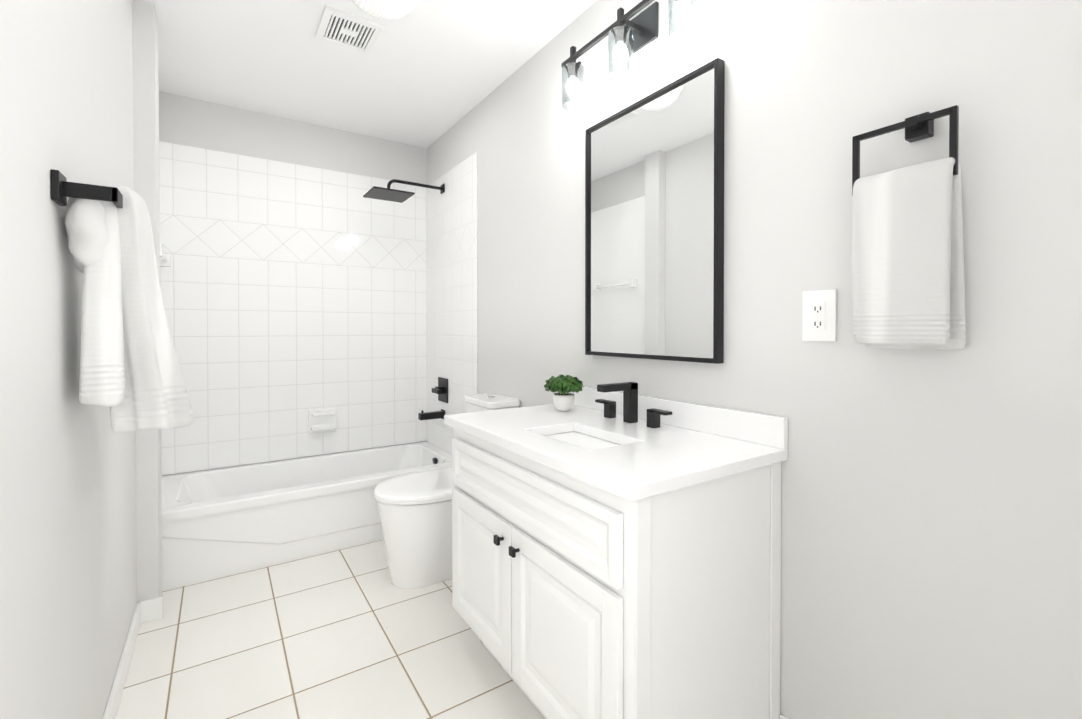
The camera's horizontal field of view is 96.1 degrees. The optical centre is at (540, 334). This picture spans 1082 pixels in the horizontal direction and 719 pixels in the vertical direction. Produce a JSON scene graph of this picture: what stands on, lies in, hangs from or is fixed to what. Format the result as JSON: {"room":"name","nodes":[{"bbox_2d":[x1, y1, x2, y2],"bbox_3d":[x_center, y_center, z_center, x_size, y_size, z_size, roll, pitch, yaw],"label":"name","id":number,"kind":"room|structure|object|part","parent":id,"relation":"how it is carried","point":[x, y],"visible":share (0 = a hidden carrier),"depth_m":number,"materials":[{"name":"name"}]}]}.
{"room":"bathroom","nodes":[
{"label":"bathroom","id":0,"kind":"room"},
{"bbox_2d":[0,0,161,718],"bbox_3d":[-1.052,-0.080,1.057,0.168,2.475,3.850,0,1,-34],"label":"wall","id":1,"kind":"structure","parent":0,"point":[80,531],"depth_m":1.04,"materials":[{"name":"white paint"}]},
{"bbox_2d":[51,169,193,432],"bbox_3d":[-1.060,-0.049,1.298,0.219,0.580,0.660,0,1,-34],"label":"towel rail","id":2,"kind":"object","parent":1,"relation":"attached to","point":[131,376],"visible":1,"depth_m":1.10,"materials":[{"name":"black"}]},
{"bbox_2d":[79,201,124,406],"bbox_3d":[-1.012,-0.082,1.132,0.081,0.491,0.203,0,1,-34],"label":"towel","id":3,"kind":"object","parent":2,"relation":"hanging from","point":[102,356],"depth_m":1.06,"materials":[{"name":"white fabric"}]},
{"bbox_2d":[108,185,193,432],"bbox_3d":[-0.997,-0.048,1.256,0.168,0.583,0.341,0,1,-34],"label":"towel","id":4,"kind":"object","parent":2,"relation":"hanging from","point":[147,388],"depth_m":1.14,"materials":[{"name":"white fabric"}]},
{"bbox_2d":[102,597,162,718],"bbox_3d":[-0.756,1.119,0.724,0.081,0.085,2.950,0,1,-34],"label":"baseboard","id":5,"kind":"structure","parent":1,"relation":"attached to","point":[148,610],"depth_m":1.70,"materials":[{"name":"white paint"}]},
{"bbox_2d":[159,91,426,476],"bbox_3d":[-1.531,-0.099,3.108,1.635,2.475,0.100,0,1,-34],"label":"wall","id":6,"kind":"structure","parent":0,"point":[188,121],"depth_m":3.00,"materials":[{"name":"white paint"}]},
{"bbox_2d":[159,141,426,474],"bbox_3d":[-1.459,-0.143,3.090,1.519,1.837,0.008,0,1,-34],"label":"wall tile","id":7,"kind":"structure","parent":6,"relation":"attached to","point":[292,294],"depth_m":3.01,"materials":[{"name":"white tile"}]},
{"bbox_2d":[308,408,336,433],"bbox_3d":[-1.384,0.556,3.096,0.170,0.155,0.075,0,1,-34],"label":"soap dish","id":8,"kind":"object","parent":7,"relation":"attached to","point":[324,420],"visible":1,"depth_m":3.10,"materials":[{"name":"white ceramic"}]},
{"bbox_2d":[116,539,544,718],"bbox_3d":[-0.399,1.179,1.501,1.735,0.050,4.050,0,1,-34],"label":"floor","id":9,"kind":"structure","parent":0,"point":[353,632],"depth_m":1.75,"materials":[{"name":"tile"}]},
{"bbox_2d":[161,442,451,590],"bbox_3d":[-1.272,0.961,2.818,1.531,0.360,0.683,0,1,-34],"label":"bathtub","id":10,"kind":"object","parent":9,"relation":"on","point":[220,523],"visible":0.67,"depth_m":2.50,"materials":[{"name":"white ceramic"}]},
{"bbox_2d":[373,393,519,588],"bbox_3d":[-0.462,0.734,2.367,0.683,0.824,0.394,0,1,-34],"label":"toilet","id":11,"kind":"object","parent":9,"relation":"on","point":[415,511],"visible":0.58,"depth_m":2.17,"materials":[{"name":"white ceramic"}]},
{"bbox_2d":[444,382,787,718],"bbox_3d":[0.141,0.660,1.540,0.583,0.987,0.983,0,1,-34],"label":"bathroom vanity","id":12,"kind":"object","parent":9,"relation":"on","point":[616,554],"visible":1,"depth_m":1.22,"materials":[{"name":"white paint"}]},
{"bbox_3d":[-0.098,0.607,1.397,0.027,0.024,0.114,0,1,-34],"label":"knob","id":13,"kind":"part","parent":12,"relation":"part of","materials":[{"name":"black metal"}]},
{"bbox_2d":[544,374,582,410],"bbox_3d":[0.091,0.227,1.893,0.158,0.140,0.154,0,1,-34],"label":"plant","id":14,"kind":"object","parent":12,"relation":"on","point":[566,385],"visible":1,"depth_m":1.86,"materials":[{"name":"green plant"}]},
{"bbox_2d":[595,382,671,427],"bbox_3d":[0.257,0.233,1.627,0.153,0.135,0.340,0,1,-34],"label":"faucet","id":15,"kind":"object","parent":12,"relation":"on","point":[608,419],"depth_m":1.64,"materials":[{"name":"black metal"}]},
{"bbox_2d":[146,0,596,147],"bbox_3d":[-0.399,-1.346,1.478,1.735,0.050,4.050,0,1,-34],"label":"ceiling","id":16,"kind":"structure","parent":0,"point":[425,73],"depth_m":2.34,"materials":[{"name":"white paint"}]},
{"bbox_2d":[315,5,383,54],"bbox_3d":[-0.838,-1.320,2.123,0.235,0.014,0.240,0,1,-34],"label":"ceiling vent","id":17,"kind":"object","parent":16,"relation":"in","point":[346,30],"visible":1,"depth_m":2.11,"materials":[{"name":"white plastic"}]},
{"bbox_2d":[351,0,419,19],"bbox_3d":[-0.593,-1.266,1.812,0.300,0.116,0.300,0,1,-34],"label":"dome lamp","id":18,"kind":"object","parent":16,"relation":"attached to","point":[388,9],"visible":1,"depth_m":1.82,"materials":[{"name":"white plastic"}]},
{"bbox_2d":[427,0,1081,718],"bbox_3d":[0.283,-0.088,1.941,0.100,2.475,4.050,0,1,-34],"label":"wall","id":19,"kind":"structure","parent":0,"point":[931,534],"depth_m":1.13,"materials":[{"name":"white paint"}]},
{"bbox_2d":[426,152,477,454],"bbox_3d":[-0.599,0.038,3.175,0.008,2.200,0.820,0,1,-34],"label":"wall tile","id":20,"kind":"structure","parent":19,"relation":"attached to","point":[451,219],"depth_m":3.13,"materials":[{"name":"white tile"}]},
{"bbox_2d":[363,179,444,202],"bbox_3d":[-0.855,-0.930,3.105,0.485,0.128,0.250,0,1,-34],"label":"shower head","id":21,"kind":"object","parent":20,"relation":"attached to","point":[386,194],"visible":1,"depth_m":3.06},
{"bbox_2d":[418,377,447,419],"bbox_3d":[-0.720,0.431,3.204,0.165,0.277,0.165,0,1,-34],"label":"tub spout","id":22,"kind":"object","parent":20,"relation":"attached to","point":[441,390],"visible":0.96,"depth_m":3.20,"materials":[{"name":"black metal"}]},
{"bbox_2d":[561,0,697,110],"bbox_3d":[0.297,-1.009,1.682,0.151,0.248,0.670,0,1,-34],"label":"sconce","id":23,"kind":"object","parent":19,"relation":"attached to","point":[627,38],"visible":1,"depth_m":1.66,"materials":[{"name":"black"}]},
{"bbox_2d":[585,58,724,363],"bbox_3d":[0.361,-0.365,1.698,0.032,0.900,0.621,0,1,-34],"label":"mirror","id":24,"kind":"object","parent":19,"relation":"attached to","point":[654,225],"visible":1,"depth_m":1.63,"materials":[{"name":"black mirror"}]},
{"bbox_2d":[779,714,788,718],"bbox_3d":[0.962,1.093,0.824,0.013,0.135,1.158,0,1,-34],"label":"baseboard","id":25,"kind":"structure","parent":19,"relation":"attached to","point":[781,716],"depth_m":1.28,"materials":[{"name":"white paint"}]},
{"bbox_2d":[802,289,836,340],"bbox_3d":[0.695,-0.046,1.217,0.010,0.127,0.081,0,1,-34],"label":"electrical outlet","id":26,"kind":"object","parent":19,"relation":"attached to","point":[819,315],"visible":1,"depth_m":1.21,"materials":[{"name":"white plastic"}]},
{"bbox_2d":[852,105,965,349],"bbox_3d":[0.771,-0.215,1.031,0.087,0.494,0.197,0,1,-34],"label":"towel","id":27,"kind":"object","parent":19,"relation":"attached to","point":[908,279],"visible":1,"depth_m":0.99,"materials":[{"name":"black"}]},
{"bbox_3d":[-1.889,0.046,2.358,0.008,2.200,0.758,0,1,-34],"label":"wall tile","id":28,"kind":"structure","parent":0,"visible":0},
{"bbox_2d":[160,242,170,266],"bbox_3d":[-1.864,-0.385,2.375,0.055,0.060,0.500,0,1,-34],"label":"towel rail","id":29,"kind":"object","parent":28,"relation":"attached to","point":[165,260],"visible":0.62,"depth_m":2.54,"materials":[{"name":"white ceramic"}]}
]}

